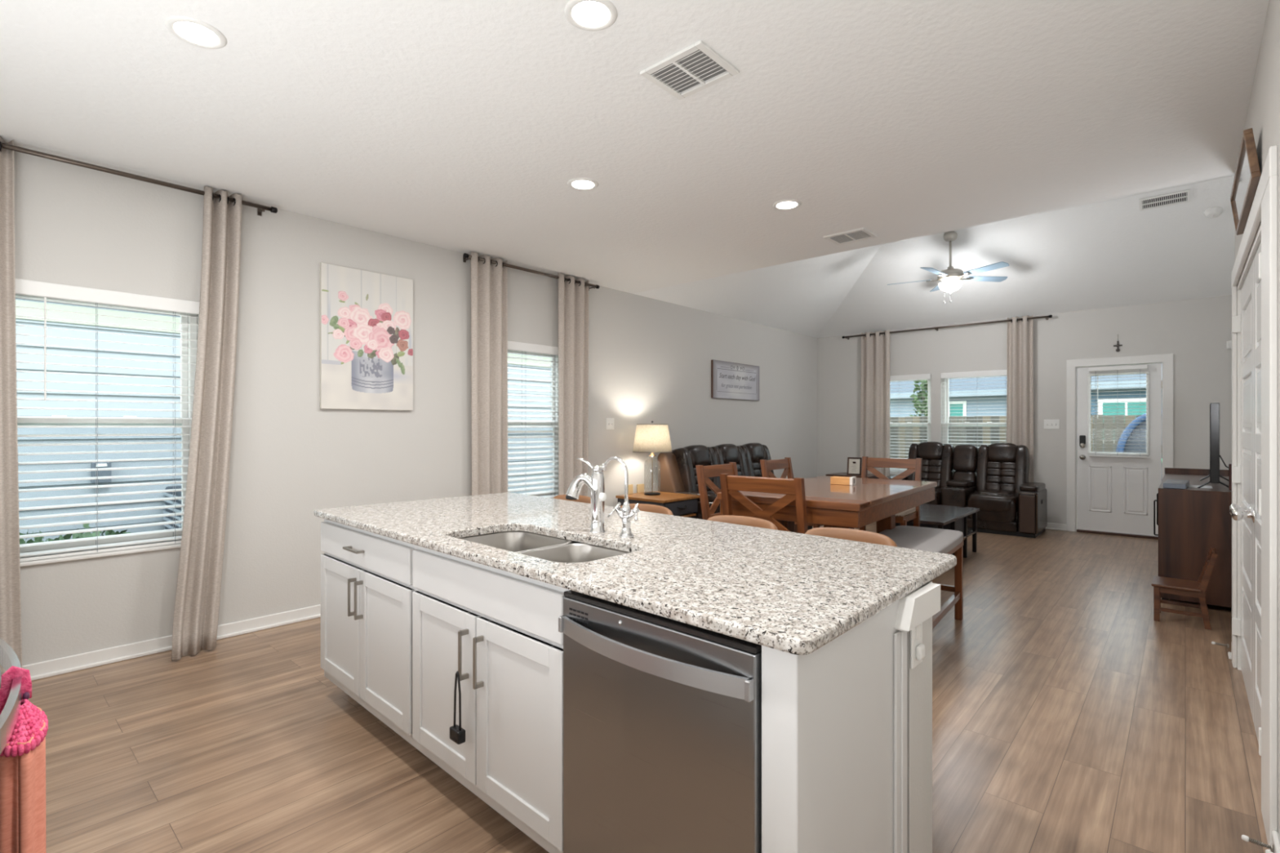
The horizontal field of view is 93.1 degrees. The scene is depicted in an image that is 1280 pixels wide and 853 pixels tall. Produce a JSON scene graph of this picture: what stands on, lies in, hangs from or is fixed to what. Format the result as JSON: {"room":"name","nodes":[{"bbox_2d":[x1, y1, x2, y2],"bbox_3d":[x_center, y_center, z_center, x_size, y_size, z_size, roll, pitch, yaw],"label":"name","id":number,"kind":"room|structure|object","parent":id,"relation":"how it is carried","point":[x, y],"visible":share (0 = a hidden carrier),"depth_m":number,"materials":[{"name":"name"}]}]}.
{"room":"open-plan kitchen","nodes":[
{"label":"open-plan kitchen","id":0,"kind":"room"},
{"bbox_2d":[13,145,817,666],"bbox_3d":[-0.508,-0.062,6.183,0.140,2.745,10.260,0,0,42],"label":"wall","id":1,"kind":"structure","parent":0,"point":[291,458],"depth_m":4.13,"materials":[{"name":"grey paint"}]},
{"bbox_2d":[15,293,197,567],"bbox_3d":[-3.018,-0.018,3.367,0.150,1.473,0.935,0,0,42],"label":"window","id":2,"kind":"structure","parent":1,"relation":"in","point":[188,320],"depth_m":3.53,"materials":[{"name":"white plastic"}]},
{"bbox_2d":[15,278,199,561],"bbox_3d":[-2.995,-0.029,3.347,0.074,1.451,0.927,0,0,42],"label":"window blind","id":3,"kind":"object","parent":2,"relation":"attached to","point":[23,286],"visible":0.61,"depth_m":3.36,"materials":[{"name":"white plastic"}]},
{"bbox_2d":[1,142,277,216],"bbox_3d":[-2.940,-1.385,3.290,0.108,0.050,1.725,0,0,42],"label":"curtain rod","id":4,"kind":"object","parent":1,"relation":"attached to","point":[260,208],"visible":1,"depth_m":3.34,"materials":[{"name":"brown metal"}]},
{"bbox_2d":[0,136,22,675],"bbox_3d":[-3.238,-0.064,2.891,0.088,2.735,0.418,0,0,42],"label":"curtain","id":5,"kind":"object","parent":4,"relation":"hanging from","point":[10,563],"visible":0.86,"depth_m":3.03,"materials":[{"name":"fabric"}]},
{"bbox_2d":[171,186,241,660],"bbox_3d":[-2.550,-0.064,3.568,0.130,2.735,0.411,0,0,13],"label":"curtain","id":6,"kind":"object","parent":4,"relation":"hanging from","point":[197,596],"visible":1,"depth_m":3.60,"materials":[{"name":"fabric"}]},
{"bbox_2d":[22,604,320,680],"bbox_3d":[-0.445,1.268,6.127,0.028,0.083,9.960,0,0,42],"label":"baseboard","id":7,"kind":"structure","parent":1,"relation":"attached to","point":[40,670],"depth_m":3.46,"materials":[{"name":"white wood"}]},
{"bbox_2d":[319,262,413,410],"bbox_3d":[-1.976,-0.625,4.421,0.031,1.006,0.667,0,0,42],"label":"flower canvas","id":8,"kind":"object","parent":1,"relation":"attached to","point":[366,317],"visible":1,"depth_m":4.38,"materials":[{"name":"white"}]},
{"bbox_2d":[462,253,599,290],"bbox_3d":[-0.947,-1.385,5.509,0.108,0.050,1.520,0,0,42],"label":"curtain rod","id":9,"kind":"object","parent":1,"relation":"attached to","point":[465,255],"visible":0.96,"depth_m":5.39,"materials":[{"name":"brown metal"}]},
{"bbox_2d":[471,251,507,495],"bbox_3d":[-1.264,-0.064,5.100,0.073,2.735,0.363,0,0,42],"label":"curtain","id":10,"kind":"object","parent":9,"relation":"hanging from","point":[489,281],"visible":0.81,"depth_m":5.06,"materials":[{"name":"fabric"}]},
{"bbox_2d":[558,272,588,496],"bbox_3d":[-0.632,-0.064,5.803,0.073,2.735,0.393,0,0,42],"label":"curtain","id":11,"kind":"object","parent":9,"relation":"hanging from","point":[573,297],"visible":0.71,"depth_m":5.75,"materials":[{"name":"fabric"}]},
{"bbox_2d":[507,349,558,496],"bbox_3d":[-1.073,-0.018,5.532,0.150,1.473,0.935,0,0,42],"label":"window","id":12,"kind":"structure","parent":1,"relation":"in","point":[556,359],"depth_m":5.86,"materials":[{"name":"white plastic"}]},
{"bbox_2d":[507,340,558,497],"bbox_3d":[-1.050,-0.029,5.511,0.074,1.451,0.927,0,0,42],"label":"window blind","id":13,"kind":"object","parent":12,"relation":"attached to","point":[512,345],"visible":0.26,"depth_m":5.58,"materials":[{"name":"white plastic"}]},
{"bbox_2d":[711,360,759,400],"bbox_3d":[1.282,-0.600,8.044,0.034,0.480,1.120,0,0,42],"label":"sign","id":14,"kind":"object","parent":1,"relation":"attached to","point":[729,380],"visible":1,"depth_m":7.98,"materials":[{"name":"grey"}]},
{"bbox_2d":[0,0,1269,337],"bbox_3d":[1.357,-1.883,4.413,5.000,0.895,10.100,0,0,42],"label":"ceiling","id":15,"kind":"structure","parent":0,"point":[1033,132],"depth_m":2.90,"materials":[{"name":"white paint"}]},
{"bbox_2d":[164,15,226,48],"bbox_3d":[-1.616,-1.431,2.212,0.184,0.007,0.184,0,0,42],"label":"recessed light","id":16,"kind":"object","parent":15,"relation":"in","point":[193,31],"visible":1,"depth_m":2.20,"materials":[{"name":"white plastic"}]},
{"bbox_2d":[567,177,598,190],"bbox_3d":[-0.337,-1.431,3.590,0.184,0.007,0.184,0,0,42],"label":"recessed light","id":17,"kind":"object","parent":15,"relation":"in","point":[579,184],"visible":1,"depth_m":3.58,"materials":[{"name":"white plastic"}]},
{"bbox_2d":[564,0,617,31],"bbox_3d":[-0.170,-1.431,2.107,0.184,0.007,0.184,0,0,42],"label":"recessed light","id":18,"kind":"object","parent":15,"relation":"in","point":[585,15],"visible":1,"depth_m":2.10,"materials":[{"name":"white plastic"}]},
{"bbox_2d":[640,40,739,99],"bbox_3d":[0.200,-1.428,2.449,0.305,0.013,0.262,0,0,42],"label":"ceiling vent","id":19,"kind":"object","parent":15,"relation":"in","point":[695,68],"visible":1,"depth_m":2.44,"materials":[{"name":"white plastic"}]},
{"bbox_2d":[772,199,801,209],"bbox_3d":[0.950,-1.431,3.922,0.184,0.007,0.184,0,0,42],"label":"recessed light","id":20,"kind":"object","parent":15,"relation":"in","point":[786,204],"visible":1,"depth_m":3.91,"materials":[{"name":"white plastic"}]},
{"bbox_2d":[823,227,877,244],"bbox_3d":[1.583,-1.428,4.567,0.310,0.013,0.260,0,0,42],"label":"ceiling vent","id":21,"kind":"object","parent":15,"relation":"in","point":[862,233],"visible":1,"depth_m":4.55,"materials":[{"name":"white plastic"}]},
{"bbox_2d":[887,231,1008,303],"bbox_3d":[3.570,-1.836,7.039,1.311,0.849,1.296,0,0,42],"label":"ceiling fan","id":22,"kind":"object","parent":15,"relation":"hanging from","point":[950,277],"visible":1,"depth_m":6.98,"materials":[{"name":"silver metal"}]},
{"bbox_2d":[1138,189,1190,211],"bbox_3d":[5.056,-2.180,5.852,0.370,0.083,0.151,0,0,42],"label":"ceiling vent","id":23,"kind":"object","parent":15,"relation":"in","point":[1184,196],"visible":1,"depth_m":5.85,"materials":[{"name":"white plastic"}]},
{"bbox_2d":[1203,206,1222,217],"bbox_3d":[5.487,-2.046,5.808,0.126,0.086,0.136,0,0,-43],"label":"smoke detector","id":24,"kind":"object","parent":15,"relation":"attached to","point":[1214,211],"visible":1,"depth_m":5.78,"materials":[{"name":"white plastic"}]},
{"bbox_2d":[27,521,1268,852],"bbox_3d":[1.352,1.370,4.512,5.160,0.120,10.260,0,0,42],"label":"floor","id":25,"kind":"structure","parent":0,"point":[1067,717],"depth_m":2.50,"materials":[{"name":"wood"}]},
{"bbox_2d":[0,637,22,754],"bbox_3d":[-1.479,0.838,0.950,0.756,0.945,0.713,0,0,42],"label":"range","id":26,"kind":"object","parent":25,"relation":"on","point":[9,716],"visible":0.92,"depth_m":1.07,"materials":[{"name":"silver metal"}]},
{"bbox_2d":[0,666,48,852],"bbox_3d":[-1.174,0.719,1.144,0.250,0.528,0.084,0,0,42],"label":"hanging towel","id":27,"kind":"object","parent":26,"relation":"hanging from","point":[23,758],"visible":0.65,"depth_m":1.08,"materials":[{"name":"pink fabric"}]},
{"bbox_2d":[320,519,439,766],"bbox_3d":[-1.019,0.869,2.773,0.950,0.883,0.582,0,0,44],"label":"base cabinet","id":28,"kind":"object","parent":25,"relation":"on","point":[366,588],"visible":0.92,"depth_m":2.53,"materials":[{"name":"white wood"}]},
{"bbox_2d":[314,492,956,655],"bbox_3d":[-0.266,0.411,2.408,2.578,0.030,1.170,0,0,42],"label":"countertop","id":29,"kind":"structure","parent":28,"relation":"on","point":[791,593],"depth_m":1.77,"materials":[{"name":"stone"}]},
{"bbox_2d":[457,530,629,563],"bbox_3d":[-0.356,0.528,2.121,0.805,0.200,0.390,0,0,44],"label":"sink","id":30,"kind":"object","parent":29,"relation":"in","point":[544,547],"visible":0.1,"depth_m":2.21,"materials":[{"name":"silver metal"}]},
{"bbox_2d":[565,457,606,533],"bbox_3d":[-0.202,0.258,2.287,0.168,0.276,0.058,0,0,17],"label":"kitchen faucet","id":31,"kind":"object","parent":29,"relation":"on","point":[594,482],"visible":0.98,"depth_m":2.26,"materials":[{"name":"silver metal"}]},
{"bbox_2d":[601,456,639,538],"bbox_3d":[-0.066,0.252,2.190,0.194,0.288,0.054,0,0,42],"label":"tap","id":32,"kind":"object","parent":29,"relation":"on","point":[625,515],"visible":1,"depth_m":2.17,"materials":[{"name":"silver metal"}]},
{"bbox_2d":[412,540,581,852],"bbox_3d":[-0.350,0.869,2.133,0.900,0.883,0.582,0,0,44],"label":"base cabinet","id":33,"kind":"object","parent":25,"relation":"on","point":[498,628],"visible":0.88,"depth_m":1.89,"materials":[{"name":"white wood"}]},
{"bbox_2d":[449,671,465,744],"bbox_3d":[-0.584,0.893,1.939,0.058,0.224,0.030,0,0,44],"label":"child lock","id":34,"kind":"object","parent":33,"relation":"hanging from","point":[457,734],"visible":1,"depth_m":1.93,"materials":[{"name":"black plastic"}]},
{"bbox_2d":[552,494,591,503],"bbox_3d":[-0.481,0.862,3.505,0.443,0.898,0.413,0,0,42],"label":"counter stool","id":35,"kind":"object","parent":25,"relation":"on","point":[582,499],"visible":0.02,"depth_m":3.63,"materials":[{"name":"brown wood"}]},
{"bbox_2d":[620,503,672,515],"bbox_3d":[-0.061,0.862,3.074,0.443,0.898,0.413,0,0,42],"label":"counter stool","id":36,"kind":"object","parent":25,"relation":"on","point":[642,507],"visible":0.06,"depth_m":3.19,"materials":[{"name":"brown wood"}]},
{"bbox_2d":[615,491,699,519],"bbox_3d":[0.194,1.010,6.239,0.659,0.600,0.600,0,0,42],"label":"end table","id":37,"kind":"object","parent":25,"relation":"on","point":[686,505],"visible":0.42,"depth_m":6.10,"materials":[{"name":"brown wood"}]},
{"bbox_2d":[632,421,671,495],"bbox_3d":[0.129,0.325,6.337,0.415,0.770,0.415,0,0,42],"label":"table lamp","id":38,"kind":"object","parent":37,"relation":"on","point":[651,438],"visible":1,"depth_m":6.18,"materials":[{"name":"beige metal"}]},
{"bbox_2d":[676,512,697,517],"bbox_3d":[0.183,1.042,6.248,0.610,0.295,0.560,0,0,42],"label":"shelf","id":39,"kind":"object","parent":37,"relation":"attached to","point":[685,514],"depth_m":6.16,"materials":[{"name":"brown wood"}]},
{"bbox_2d":[558,590,761,852],"bbox_3d":[0.184,0.876,1.596,0.615,0.868,0.603,0,0,44],"label":"dishwasher","id":40,"kind":"object","parent":25,"relation":"on","point":[662,716],"visible":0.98,"depth_m":1.38,"materials":[{"name":"silver metal"}]},
{"bbox_2d":[695,462,737,519],"bbox_3d":[0.756,0.792,4.320,0.530,1.035,0.500,0,0,39],"label":"dining chair","id":41,"kind":"object","parent":25,"relation":"on","point":[704,473],"visible":0.04,"depth_m":4.33,"materials":[{"name":"brown wood"}]},
{"bbox_2d":[657,442,812,529],"bbox_3d":[1.222,0.760,7.223,0.897,1.099,2.188,0,0,42],"label":"reclining sofa","id":42,"kind":"object","parent":25,"relation":"on","point":[677,469],"visible":0.26,"depth_m":6.78,"materials":[{"name":"brown leather"}]},
{"bbox_2d":[693,466,714,493],"bbox_3d":[0.692,0.657,6.875,0.199,0.406,0.384,0,0,42],"label":"lumbar cushion","id":43,"kind":"object","parent":42,"relation":"on","point":[695,475],"depth_m":6.74,"materials":[{"name":"brown leather"}]},
{"bbox_2d":[751,462,762,476],"bbox_3d":[1.512,0.657,7.787,0.199,0.406,0.384,0,0,42],"label":"lumbar cushion","id":44,"kind":"object","parent":42,"relation":"on","point":[756,466],"depth_m":7.69,"materials":[{"name":"brown leather"}]},
{"bbox_2d":[707,515,777,529],"bbox_3d":[0.369,0.862,2.647,0.443,0.898,0.413,0,0,42],"label":"counter stool","id":45,"kind":"object","parent":25,"relation":"on","point":[740,520],"visible":0.02,"depth_m":2.78,"materials":[{"name":"brown wood"}]},
{"bbox_2d":[720,473,808,533],"bbox_3d":[0.823,0.792,3.570,0.500,1.035,0.530,0,0,39],"label":"dining chair","id":46,"kind":"object","parent":25,"relation":"on","point":[731,485],"visible":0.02,"depth_m":3.36,"materials":[{"name":"brown wood"}]},
{"bbox_2d":[760,457,823,533],"bbox_3d":[1.355,0.792,5.046,0.530,1.035,0.500,0,0,39],"label":"dining chair","id":47,"kind":"object","parent":25,"relation":"on","point":[772,464],"visible":0.02,"depth_m":5.16,"materials":[{"name":"brown wood"}]},
{"bbox_2d":[716,475,937,533],"bbox_3d":[1.306,0.855,4.029,0.860,0.910,1.614,0,0,39],"label":"dining table","id":48,"kind":"object","parent":25,"relation":"on","point":[868,501],"visible":0.43,"depth_m":3.58,"materials":[{"name":"brown wood"}]},
{"bbox_2d":[830,475,856,485],"bbox_3d":[1.400,0.372,4.180,0.156,0.056,0.072,0,0,39],"label":"napkin holder","id":49,"kind":"object","parent":48,"relation":"on","point":[849,481],"visible":1,"depth_m":4.15,"materials":[{"name":"brown wood"}]},
{"bbox_2d":[761,600,906,852],"bbox_3d":[0.459,0.869,1.372,0.092,0.883,0.533,0,0,44],"label":"island end panel","id":50,"kind":"object","parent":25,"relation":"on","point":[834,716],"visible":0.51,"depth_m":1.28,"materials":[{"name":"white wood"}]},
{"bbox_2d":[804,527,897,546],"bbox_3d":[0.738,0.862,2.302,0.443,0.898,0.413,0,0,42],"label":"counter stool","id":51,"kind":"object","parent":25,"relation":"on","point":[854,535],"visible":0.09,"depth_m":2.43,"materials":[{"name":"brown wood"}]},
{"bbox_2d":[825,472,879,479],"bbox_3d":[3.177,1.010,8.997,0.640,0.600,0.589,0,0,42],"label":"end table","id":52,"kind":"object","parent":25,"relation":"on","point":[837,474],"visible":0.07,"depth_m":8.87,"materials":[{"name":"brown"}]},
{"bbox_2d":[846,457,862,475],"bbox_3d":[3.155,0.583,8.909,0.200,0.259,0.112,0,0,34],"label":"photo frame","id":53,"kind":"object","parent":52,"relation":"on","point":[854,464],"visible":0.99,"depth_m":8.88,"materials":[{"name":"brown wood"}]},
{"bbox_2d":[859,456,922,530],"bbox_3d":[2.082,0.792,5.207,0.500,1.035,0.530,0,0,39],"label":"dining chair","id":54,"kind":"object","parent":25,"relation":"on","point":[913,465],"visible":0.28,"depth_m":5.31,"materials":[{"name":"brown wood"}]},
{"bbox_2d":[895,506,915,516],"bbox_3d":[2.054,0.702,5.172,0.490,0.070,0.430,0,0,39],"label":"seat cushion","id":55,"kind":"object","parent":54,"relation":"on","point":[912,512],"depth_m":4.96,"materials":[{"name":"beige fabric"}]},
{"bbox_2d":[878,525,965,629],"bbox_3d":[1.674,1.008,3.793,0.460,0.604,1.220,0,0,38],"label":"bench","id":56,"kind":"object","parent":25,"relation":"on","point":[925,539],"visible":0.37,"depth_m":3.95,"materials":[{"name":"grey fabric"}]},
{"bbox_2d":[878,525,963,554],"bbox_3d":[1.674,0.738,3.793,0.460,0.064,1.220,0,0,38],"label":"seat cushion","id":57,"kind":"object","parent":56,"relation":"on","point":[925,539],"depth_m":3.86,"materials":[{"name":"grey fabric"}]},
{"bbox_2d":[895,503,979,558],"bbox_3d":[2.897,1.083,6.082,0.620,0.455,1.280,0,0,42],"label":"coffee table","id":58,"kind":"object","parent":25,"relation":"on","point":[931,516],"visible":0.33,"depth_m":6.04,"materials":[{"name":"black wood"}]},
{"bbox_2d":[963,529,977,538],"bbox_3d":[2.897,1.099,6.082,0.580,0.022,1.240,0,0,42],"label":"shelf","id":59,"kind":"object","parent":58,"relation":"attached to","point":[974,532],"depth_m":6.22,"materials":[{"name":"brown wood"}]},
{"bbox_2d":[886,441,1047,537],"bbox_3d":[4.225,0.760,7.992,1.850,1.099,0.897,0,0,42],"label":"reclining loveseat","id":60,"kind":"object","parent":25,"relation":"on","point":[993,478],"visible":0.72,"depth_m":7.72,"materials":[{"name":"brown leather"}]},
{"bbox_2d":[920,459,941,488],"bbox_3d":[4.008,0.657,8.403,0.357,0.406,0.199,0,0,42],"label":"lumbar cushion","id":61,"kind":"object","parent":60,"relation":"on","point":[931,468],"depth_m":8.33,"materials":[{"name":"brown leather"}]},
{"bbox_2d":[924,486,941,505],"bbox_3d":[3.801,0.927,8.173,0.560,0.255,0.600,0,0,42],"label":"seat cushion","id":62,"kind":"object","parent":60,"relation":"on","point":[937,500],"depth_m":7.84,"materials":[{"name":"brown leather"}]},
{"bbox_2d":[968,488,1017,512],"bbox_3d":[4.452,0.927,7.588,0.550,0.255,0.600,0,0,42],"label":"seat cushion","id":63,"kind":"object","parent":60,"relation":"on","point":[988,500],"depth_m":7.39,"materials":[{"name":"brown leather"}]},
{"bbox_2d":[986,461,1015,492],"bbox_3d":[4.659,0.657,7.819,0.351,0.406,0.199,0,0,42],"label":"lumbar cushion","id":64,"kind":"object","parent":60,"relation":"on","point":[1000,475],"depth_m":7.77,"materials":[{"name":"brown leather"}]},
{"bbox_2d":[1151,546,1217,630],"bbox_3d":[3.670,1.062,4.096,0.325,0.495,0.300,0,0,42],"label":"chair","id":65,"kind":"object","parent":25,"relation":"on","point":[1197,588],"visible":1,"depth_m":4.04,"materials":[{"name":"brown wood"}]},
{"bbox_2d":[1153,467,1231,608],"bbox_3d":[4.690,0.858,5.069,0.558,0.905,1.950,0,0,42],"label":"media console","id":66,"kind":"object","parent":25,"relation":"on","point":[1191,521],"visible":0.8,"depth_m":4.39,"materials":[{"name":"brown wood"}]},
{"bbox_2d":[1197,403,1228,488],"bbox_3d":[4.554,0.145,4.752,0.269,0.629,1.100,0,0,43],"label":"television","id":67,"kind":"object","parent":66,"relation":"on","point":[1215,455],"visible":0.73,"depth_m":4.38,"materials":[{"name":"black plastic"}]},
{"bbox_2d":[1228,463,1231,490],"bbox_3d":[4.298,0.365,4.338,0.125,0.190,0.062,0,0,42],"label":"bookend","id":68,"kind":"object","parent":66,"relation":"on","point":[1229,464],"visible":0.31,"depth_m":4.36,"materials":[{"name":"black"}]},
{"bbox_2d":[893,581,940,852],"bbox_3d":[-0.189,0.869,2.460,2.581,0.883,0.259,0,0,44],"label":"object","id":69,"kind":"structure","parent":0,"point":[919,606],"depth_m":1.59,"materials":[{"name":"grey paint"}]},
{"bbox_2d":[910,622,924,669],"bbox_3d":[0.720,0.560,1.565,0.022,0.116,0.072,0,0,44],"label":"power outlet","id":70,"kind":"object","parent":69,"relation":"attached to","point":[917,647],"visible":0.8,"depth_m":1.55,"materials":[{"name":"white plastic"}]},
{"bbox_2d":[915,624,921,639],"bbox_3d":[0.718,0.530,1.566,0.004,0.035,0.035,0,0,44],"label":"socket","id":71,"kind":"object","parent":70,"relation":"attached to","point":[918,628],"depth_m":1.56,"materials":[{"name":"white plastic"}]},
{"bbox_2d":[817,294,1231,524],"bbox_3d":[4.779,-0.062,8.222,5.000,2.745,0.140,0,0,42],"label":"wall","id":72,"kind":"structure","parent":0,"point":[1197,331],"depth_m":7.69,"materials":[{"name":"grey paint"}]},
{"bbox_2d":[889,377,931,475],"bbox_3d":[3.860,-0.018,9.028,0.915,1.473,0.150,0,0,42],"label":"window","id":73,"kind":"structure","parent":72,"relation":"in","point":[892,469],"depth_m":8.80,"materials":[{"name":"white plastic"}]},
{"bbox_2d":[889,373,931,473],"bbox_3d":[3.840,-0.029,9.005,0.907,1.451,0.074,0,0,42],"label":"window blind","id":74,"kind":"object","parent":73,"relation":"attached to","point":[922,376],"visible":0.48,"depth_m":8.87,"materials":[{"name":"white plastic"}]},
{"bbox_2d":[841,315,1052,339],"bbox_3d":[4.196,-1.385,8.579,2.735,0.050,0.108,0,0,42],"label":"curtain rod","id":75,"kind":"object","parent":72,"relation":"attached to","point":[1048,316],"visible":1,"depth_m":8.39,"materials":[{"name":"brown metal"}]},
{"bbox_2d":[859,329,889,476],"bbox_3d":[3.523,-0.064,9.133,0.473,2.735,0.073,0,0,42],"label":"curtain","id":76,"kind":"object","parent":75,"relation":"hanging from","point":[875,348],"visible":0.8,"depth_m":9.08,"materials":[{"name":"fabric"}]},
{"bbox_2d":[1006,315,1033,523],"bbox_3d":[4.924,-0.064,7.874,0.320,2.735,0.073,0,0,42],"label":"curtain","id":77,"kind":"object","parent":75,"relation":"hanging from","point":[1020,373],"visible":0.64,"depth_m":7.88,"materials":[{"name":"fabric"}]},
{"bbox_2d":[942,375,1006,444],"bbox_3d":[4.637,-0.018,8.329,0.915,1.473,0.150,0,0,42],"label":"window","id":78,"kind":"structure","parent":72,"relation":"in","point":[945,382],"depth_m":8.62,"materials":[{"name":"white plastic"}]},
{"bbox_2d":[941,369,1007,447],"bbox_3d":[4.617,-0.029,8.307,0.907,1.451,0.074,0,0,42],"label":"window blind","id":79,"kind":"object","parent":78,"relation":"attached to","point":[997,372],"visible":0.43,"depth_m":8.30,"materials":[{"name":"white plastic"}]},
{"bbox_2d":[1044,419,1059,428],"bbox_3d":[5.229,-0.030,7.710,0.165,0.120,0.020,0,0,42],"label":"light switch","id":80,"kind":"object","parent":72,"relation":"attached to","point":[1048,424],"visible":1,"depth_m":7.71,"materials":[{"name":"white plastic"}]},
{"bbox_2d":[1044,522,1066,531],"bbox_3d":[4.671,1.268,8.206,4.860,0.083,0.028,0,0,42],"label":"baseboard","id":81,"kind":"structure","parent":72,"relation":"attached to","point":[1056,526],"depth_m":7.67,"materials":[{"name":"white"}]},
{"bbox_2d":[1076,528,1158,539],"bbox_3d":[5.769,1.296,7.322,0.805,0.028,0.135,0,0,42],"label":"trim","id":82,"kind":"structure","parent":72,"relation":"attached to","point":[1077,530],"depth_m":7.27,"materials":[{"name":"brown metal"}]},
{"bbox_2d":[1077,363,1162,536],"bbox_3d":[5.732,0.271,7.276,0.802,2.008,0.114,0,0,42],"label":"door","id":83,"kind":"structure","parent":72,"relation":"in","point":[1117,495],"depth_m":7.27,"materials":[{"name":"white"}]},
{"bbox_2d":[1088,364,1147,457],"bbox_3d":[5.708,-0.177,7.254,0.557,1.086,0.070,0,0,42],"label":"window blind","id":84,"kind":"object","parent":83,"relation":"attached to","point":[1137,367],"visible":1,"depth_m":7.24,"materials":[{"name":"white plastic"}]},
{"bbox_2d":[1066,353,1173,532],"bbox_3d":[5.764,0.238,7.317,1.006,2.143,0.149,0,0,42],"label":"trim","id":85,"kind":"structure","parent":72,"relation":"attached to","point":[1166,361],"depth_m":7.50,"materials":[{"name":"white wood"}]},
{"bbox_2d":[1235,0,1279,838],"bbox_3d":[1.663,-0.062,1.275,0.350,2.745,5.560,0,0,42],"label":"wall","id":86,"kind":"structure","parent":0,"point":[1263,114],"depth_m":1.99,"materials":[{"name":"grey paint"}]},
{"bbox_2d":[1229,261,1253,719],"bbox_3d":[2.949,0.283,2.977,0.107,2.030,0.817,0,0,42],"label":"door","id":87,"kind":"structure","parent":86,"relation":"in","point":[1242,627],"depth_m":2.97,"materials":[{"name":"white wood"}]},
{"bbox_2d":[1230,128,1261,235],"bbox_3d":[2.566,-1.012,2.581,0.046,0.186,0.910,0,0,42],"label":"framed sign","id":88,"kind":"object","parent":86,"relation":"attached to","point":[1247,175],"visible":0.99,"depth_m":2.46,"materials":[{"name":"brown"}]},
{"bbox_2d":[1232,144,1250,224],"bbox_3d":[2.568,-1.013,2.579,0.031,0.150,0.874,0,0,42],"label":"print","id":89,"kind":"object","parent":88,"relation":"attached to","point":[1242,180],"depth_m":2.58,"materials":[{"name":"white paper"}]},
{"bbox_2d":[1231,241,1261,755],"bbox_3d":[2.400,0.283,2.367,0.107,2.030,0.817,0,0,42],"label":"door","id":90,"kind":"structure","parent":86,"relation":"in","point":[1237,514],"depth_m":2.58,"materials":[{"name":"white"}]},
{"bbox_2d":[1227,641,1279,852],"bbox_3d":[3.071,1.268,2.968,0.238,0.083,9.960,0,0,42],"label":"baseboard","id":91,"kind":"structure","parent":86,"relation":"attached to","point":[1275,836],"depth_m":1.82,"materials":[{"name":"white wood"}]},
{"bbox_2d":[1231,145,1278,850],"bbox_3d":[2.657,0.228,2.567,0.139,2.165,2.050,0,0,42],"label":"trim","id":92,"kind":"structure","parent":86,"relation":"attached to","point":[1264,207],"depth_m":1.89,"materials":[{"name":"white wood"}]},
{"bbox_2d":[1241,835,1274,852],"bbox_3d":[1.862,1.255,1.829,0.022,0.022,0.070,0,0,-40],"label":"door stop","id":93,"kind":"object","parent":86,"relation":"attached to","point":[1244,837],"visible":1,"depth_m":1.83,"materials":[{"name":"silver metal"}]},
{"label":"outside","id":94,"kind":"structure","parent":0,"visible":0},
{"bbox_3d":[5.638,1.550,13.756,50.000,0.020,52.000,0,0,42],"label":"ground","id":95,"kind":"structure","parent":94,"visible":0},
{"bbox_2d":[19,523,130,544],"bbox_3d":[-4.132,1.127,4.457,1.036,0.835,0.758,0,0,-28],"label":"shrub","id":96,"kind":"object","parent":95,"relation":"on","point":[76,535],"visible":0.02,"depth_m":4.44,"materials":[{"name":"green plant"}]},
{"bbox_2d":[163,485,181,529],"bbox_3d":[-3.682,1.030,5.298,0.680,1.020,0.720,0,0,42],"label":"air conditioner","id":97,"kind":"object","parent":95,"relation":"on","point":[171,510],"visible":0.06,"depth_m":5.06,"materials":[{"name":"grey metal"}]},
{"bbox_2d":[15,297,552,543],"bbox_3d":[-4.655,-0.710,6.670,3.400,4.500,8.900,0,0,42],"label":"house","id":98,"kind":"structure","parent":95,"relation":"on","point":[20,302],"depth_m":5.00,"materials":[{"name":"grey"}]},
{"bbox_2d":[90,462,111,483],"bbox_3d":[-4.389,0.375,4.942,0.064,0.170,0.120,0,0,42],"label":"utility box","id":99,"kind":"object","parent":98,"relation":"attached to","point":[100,464],"visible":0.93,"depth_m":4.92,"materials":[{"name":"grey metal"}]},
{"bbox_2d":[909,379,928,416],"bbox_3d":[6.774,-0.271,14.107,0.787,3.625,1.052,0,0,42],"label":"evergreen tree","id":100,"kind":"object","parent":95,"relation":"on","point":[926,381],"visible":0.15,"depth_m":14.00,"materials":[{"name":"green plant"}]},
{"bbox_2d":[889,376,1006,444],"bbox_3d":[8.970,-0.910,20.831,9.400,4.900,7.920,0,0,42],"label":"house","id":101,"kind":"structure","parent":95,"relation":"on","point":[905,402],"depth_m":16.19,"materials":[{"name":"blue"}]},
{"bbox_2d":[889,414,1141,458],"bbox_3d":[7.777,0.664,10.526,11.500,1.752,0.056,0,0,42],"label":"wooden fence","id":102,"kind":"object","parent":95,"relation":"on","point":[957,435],"visible":0.09,"depth_m":11.59,"materials":[{"name":"grey"}]},
{"bbox_2d":[1091,373,1146,452],"bbox_3d":[14.885,-0.910,13.499,8.900,4.900,7.920,0,0,42],"label":"house","id":103,"kind":"structure","parent":95,"relation":"on","point":[1102,406],"depth_m":12.85,"materials":[{"name":"blue"}]},
{"bbox_2d":[1115,413,1146,453],"bbox_3d":[7.934,0.646,9.249,1.095,1.792,0.374,0,0,42],"label":"trampoline","id":104,"kind":"object","parent":95,"relation":"on","point":[1128,431],"visible":0.09,"depth_m":9.51,"materials":[{"name":"blue"}]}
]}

